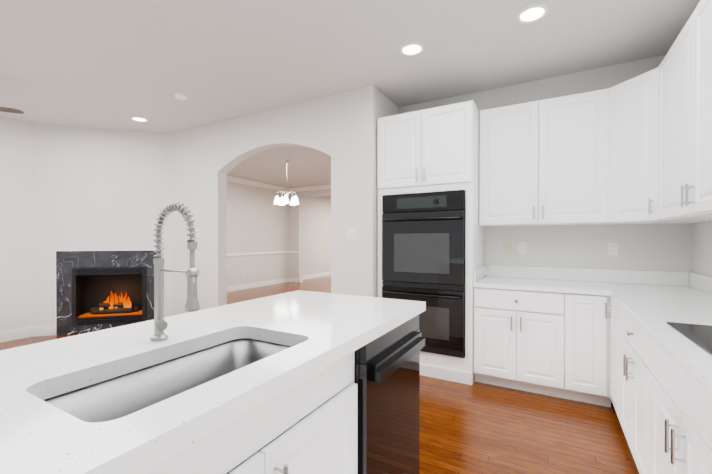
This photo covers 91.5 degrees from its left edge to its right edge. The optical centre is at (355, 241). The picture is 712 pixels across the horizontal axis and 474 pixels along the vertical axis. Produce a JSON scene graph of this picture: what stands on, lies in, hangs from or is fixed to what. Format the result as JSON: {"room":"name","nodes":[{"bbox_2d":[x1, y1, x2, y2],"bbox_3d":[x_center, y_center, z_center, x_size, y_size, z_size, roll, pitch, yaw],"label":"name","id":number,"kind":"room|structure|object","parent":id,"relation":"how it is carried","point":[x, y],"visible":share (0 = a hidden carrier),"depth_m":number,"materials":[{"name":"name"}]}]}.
{"room":"kitchen","nodes":[
{"label":"kitchen","id":0,"kind":"room"},
{"bbox_2d":[0,116,31,331],"bbox_3d":[-5.744,-0.145,2.479,0.150,2.900,5.254,0,0,29],"label":"wall","id":1,"kind":"structure","parent":0,"point":[15,235],"depth_m":4.58,"materials":[{"name":"white paint"}]},
{"bbox_2d":[0,272,330,342],"bbox_3d":[-1.130,1.210,6.863,5.489,0.130,16.990,0,0,29],"label":"baseboard","id":2,"kind":"structure","parent":1,"relation":"attached to","point":[6,336],"depth_m":4.77,"materials":[{"name":"white wood"}]},
{"bbox_2d":[31,123,171,326],"bbox_3d":[-3.553,-0.163,5.039,2.020,2.900,0.150,0,0,-16],"label":"wall","id":3,"kind":"structure","parent":0,"point":[100,189],"depth_m":4.91,"materials":[{"name":"white paint"}]},
{"bbox_2d":[171,85,378,315],"bbox_3d":[-2.254,-0.162,4.995,5.640,2.900,0.150,0,0,29],"label":"wall","id":4,"kind":"structure","parent":0,"point":[340,129],"depth_m":4.09,"materials":[{"name":"white paint"}]},
{"bbox_2d":[346,228,355,238],"bbox_3d":[-0.053,-0.083,3.671,0.118,0.115,0.016,0,0,29],"label":"light switch","id":5,"kind":"object","parent":4,"relation":"attached to","point":[350,233],"visible":1,"depth_m":3.67,"materials":[{"name":"white plastic"}]},
{"bbox_2d":[227,181,330,286],"bbox_3d":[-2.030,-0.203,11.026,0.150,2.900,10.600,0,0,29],"label":"wall","id":6,"kind":"structure","parent":0,"point":[258,219],"depth_m":9.99,"materials":[{"name":"white paint"}]},
{"bbox_2d":[227,251,289,255],"bbox_3d":[-3.295,0.331,8.587,0.021,0.065,5.098,0,0,29],"label":"trim","id":7,"kind":"structure","parent":6,"relation":"attached to","point":[252,253],"depth_m":9.56,"materials":[{"name":"white wood"}]},
{"bbox_2d":[227,176,289,191],"bbox_3d":[-3.257,-1.576,8.553,0.109,0.119,4.860,0,0,29],"label":"crown molding","id":8,"kind":"structure","parent":6,"relation":"attached to","point":[268,186],"depth_m":9.47,"materials":[{"name":"white wood"}]},
{"bbox_2d":[290,184,330,191],"bbox_3d":[0.251,-1.582,9.451,5.359,0.119,0.109,0,0,29],"label":"crown molding","id":9,"kind":"structure","parent":6,"relation":"attached to","point":[319,187],"depth_m":10.31,"materials":[{"name":"white wood"}]},
{"bbox_2d":[0,275,638,473],"bbox_3d":[-0.032,1.329,6.256,8.800,0.100,17.400,0,0,29],"label":"floor","id":10,"kind":"structure","parent":0,"point":[478,428],"depth_m":2.41,"materials":[{"name":"brown wood"}]},
{"bbox_2d":[55,249,161,335],"bbox_3d":[-3.543,0.700,5.084,1.308,1.173,0.340,0,0,-16],"label":"fireplace","id":11,"kind":"object","parent":10,"relation":"on","point":[96,290],"visible":0.94,"depth_m":4.99,"materials":[{"name":"black stone"}]},
{"bbox_2d":[36,310,425,473],"bbox_3d":[-1.060,0.844,0.038,0.825,0.955,4.345,0,0,29],"label":"kitchen island","id":12,"kind":"object","parent":10,"relation":"on","point":[301,382],"depth_m":1.07,"materials":[{"name":"white"}]},
{"bbox_2d":[0,290,403,465],"bbox_3d":[-1.092,0.384,0.056,0.818,0.124,4.450,0,0,29],"label":"island countertop","id":13,"kind":"structure","parent":12,"relation":"on","point":[29,424],"depth_m":1.03,"materials":[{"name":"white stone"}]},
{"bbox_2d":[43,338,291,422],"bbox_3d":[-0.435,0.456,0.949,0.393,0.188,0.688,0,0,29],"label":"sink","id":14,"kind":"object","parent":13,"relation":"in","point":[122,393],"depth_m":1.02,"materials":[{"name":"silver metal"}]},
{"bbox_2d":[144,202,203,341],"bbox_3d":[-0.566,0.094,1.074,0.212,0.439,0.059,0,0,29],"label":"faucet","id":15,"kind":"object","parent":13,"relation":"on","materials":[{"name":"silver metal"}]},
{"bbox_2d":[355,315,424,473],"bbox_3d":[-0.077,0.830,1.634,0.665,0.937,0.578,0,0,29],"label":"dishwasher","id":16,"kind":"object","parent":12,"relation":"in","point":[387,368],"depth_m":1.41,"materials":[{"name":"black metal"}]},
{"bbox_2d":[377,100,483,384],"bbox_3d":[0.779,0.007,3.623,0.955,2.580,0.684,0,0,29],"label":"tall cabinet","id":17,"kind":"object","parent":10,"relation":"on","point":[435,149],"visible":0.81,"depth_m":3.29,"materials":[{"name":"white wood"}]},
{"bbox_2d":[382,190,465,357],"bbox_3d":[0.757,0.292,3.585,0.813,1.528,0.674,0,0,29],"label":"oven","id":18,"kind":"object","parent":17,"relation":"in","point":[423,246],"visible":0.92,"depth_m":3.29,"materials":[{"name":"black metal"}]},
{"bbox_2d":[473,287,610,406],"bbox_3d":[1.654,0.855,3.151,1.031,0.891,0.664,0,0,29],"label":"base cabinet","id":19,"kind":"object","parent":10,"relation":"on","point":[556,344],"visible":1,"depth_m":2.88,"materials":[{"name":"white wood"}]},
{"bbox_2d":[473,265,608,294],"bbox_3d":[1.642,0.329,3.169,0.990,0.158,0.639,0,0,29],"label":"countertop","id":20,"kind":"structure","parent":19,"relation":"on","point":[545,279],"depth_m":3.23,"materials":[{"name":"white stone"}]},
{"bbox_2d":[609,298,616,413],"bbox_3d":[2.117,0.860,2.322,0.626,0.892,0.479,0,0,29],"label":"base cabinet","id":21,"kind":"object","parent":10,"relation":"on","point":[613,351],"depth_m":2.53,"materials":[{"name":"white wood"}]},
{"bbox_2d":[617,304,644,473],"bbox_3d":[1.815,0.864,1.780,0.626,0.892,0.762,0,0,29],"label":"base cabinet","id":22,"kind":"object","parent":10,"relation":"on","point":[630,335],"depth_m":1.94,"materials":[{"name":"white wood"}]},
{"bbox_2d":[645,330,711,473],"bbox_3d":[1.416,0.869,1.067,0.626,0.892,0.872,0,0,29],"label":"base cabinet","id":23,"kind":"object","parent":10,"relation":"on","point":[661,397],"depth_m":1.27,"materials":[{"name":"white wood"}]},
{"bbox_2d":[605,269,711,392],"bbox_3d":[0.869,0.350,0.104,0.647,0.158,6.746,0,0,29],"label":"countertop","id":24,"kind":"structure","parent":23,"relation":"on","point":[652,303],"depth_m":2.09,"materials":[{"name":"white stone"}]},
{"bbox_2d":[667,322,711,354],"bbox_3d":[1.477,0.379,1.158,0.500,0.007,0.780,0,0,29],"label":"cooktop","id":25,"kind":"object","parent":24,"relation":"in","point":[699,335],"visible":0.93,"depth_m":1.43,"materials":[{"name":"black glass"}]},
{"bbox_2d":[0,0,699,196],"bbox_3d":[-0.032,-1.681,6.236,8.800,0.120,17.400,0,0,29],"label":"ceiling","id":26,"kind":"structure","parent":0,"point":[111,64],"depth_m":2.93,"materials":[{"name":"white paint"}]},
{"bbox_2d":[0,107,23,113],"bbox_3d":[-4.035,-1.398,3.070,1.492,0.400,1.441,0,0,29],"label":"ceiling fan","id":27,"kind":"object","parent":26,"relation":"hanging from","point":[9,110],"visible":1,"depth_m":3.38,"materials":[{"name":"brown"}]},
{"bbox_2d":[130,116,148,121],"bbox_3d":[-2.840,-1.604,4.551,0.210,0.010,0.210,0,0,29],"label":"recessed light","id":28,"kind":"object","parent":26,"relation":"in","point":[138,119],"visible":1,"depth_m":4.55,"materials":[{"name":"white"}]},
{"bbox_2d":[174,93,187,99],"bbox_3d":[-1.918,-1.587,3.802,0.132,0.034,0.132,0,0,29],"label":"smoke detector","id":29,"kind":"object","parent":26,"relation":"attached to","point":[180,96],"visible":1,"depth_m":3.77,"materials":[{"name":"white plastic"}]},
{"bbox_2d":[274,160,298,205],"bbox_3d":[-1.375,-1.185,6.951,0.501,0.879,0.485,0,0,29],"label":"pendant chandelier","id":30,"kind":"object","parent":26,"relation":"hanging from","point":[294,201],"visible":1,"depth_m":6.87,"materials":[{"name":"white glass"}]},
{"bbox_2d":[399,42,424,56],"bbox_3d":[0.464,-1.592,2.879,0.210,0.010,0.210,0,0,29],"label":"recessed light","id":31,"kind":"object","parent":26,"relation":"in","point":[410,49],"visible":1,"depth_m":2.87,"materials":[{"name":"white plastic"}]},
{"bbox_2d":[516,4,548,23],"bbox_3d":[1.231,-1.589,2.427,0.210,0.010,0.210,0,0,29],"label":"recessed light","id":32,"kind":"object","parent":26,"relation":"in","point":[533,13],"visible":1,"depth_m":2.42,"materials":[{"name":"white plastic"}]},
{"bbox_2d":[379,91,398,117],"bbox_3d":[0.327,-0.155,3.956,0.120,2.900,0.550,0,0,29],"label":"wall","id":33,"kind":"structure","parent":0,"point":[388,107],"depth_m":3.84,"materials":[{"name":"white paint"}]},
{"bbox_2d":[399,55,691,271],"bbox_3d":[1.707,-0.153,3.586,2.890,2.900,0.150,0,0,29],"label":"wall","id":34,"kind":"structure","parent":0,"point":[657,247],"depth_m":3.27,"materials":[{"name":"white paint"}]},
{"bbox_2d":[503,242,510,252],"bbox_3d":[1.554,0.062,3.577,0.072,0.115,0.016,0,0,29],"label":"outlet","id":35,"kind":"object","parent":34,"relation":"attached to","point":[506,247],"visible":1,"depth_m":3.58,"materials":[{"name":"beige plastic"}]},
{"bbox_2d":[518,242,525,253],"bbox_3d":[1.680,0.063,3.511,0.072,0.115,0.008,0,0,29],"label":"electrical outlet","id":36,"kind":"object","parent":34,"relation":"attached to","point":[521,247],"visible":1,"depth_m":3.51,"materials":[{"name":"white plastic"}]},
{"bbox_2d":[479,88,608,226],"bbox_3d":[1.721,-0.718,3.262,1.029,1.125,0.388,0,0,29],"label":"upper cabinet","id":37,"kind":"object","parent":34,"relation":"attached to","point":[544,162],"visible":1,"depth_m":3.10,"materials":[{"name":"white wood"}]},
{"bbox_2d":[608,243,617,254],"bbox_3d":[2.329,0.065,3.149,0.072,0.115,0.008,0,0,29],"label":"electrical outlet","id":38,"kind":"object","parent":34,"relation":"attached to","point":[612,248],"visible":1,"depth_m":3.15,"materials":[{"name":"white plastic"}]},
{"bbox_2d":[604,67,711,224],"bbox_3d":[2.377,-0.715,2.764,0.613,1.125,0.618,0,0,29],"label":"upper cabinet","id":39,"kind":"object","parent":34,"relation":"attached to","point":[632,150],"visible":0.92,"depth_m":2.69,"materials":[{"name":"white wood"}]},
{"bbox_2d":[692,221,711,276],"bbox_3d":[1.124,-0.127,-0.269,0.150,2.900,7.150,0,0,29],"label":"wall","id":40,"kind":"structure","parent":0,"point":[702,248],"depth_m":2.70,"materials":[{"name":"white paint"}]},
{"bbox_2d":[657,20,711,220],"bbox_3d":[2.174,-0.710,2.130,0.350,1.124,0.707,0,0,29],"label":"upper cabinet","id":41,"kind":"object","parent":40,"relation":"attached to","point":[685,130],"depth_m":2.19,"materials":[{"name":"white wood"}]},
{"bbox_2d":[689,0,711,215],"bbox_3d":[1.889,-0.707,1.619,0.350,1.124,0.464,0,0,29],"label":"upper cabinet","id":42,"kind":"object","parent":40,"relation":"attached to","point":[700,21],"depth_m":1.81,"materials":[{"name":"white wood"}]}
]}

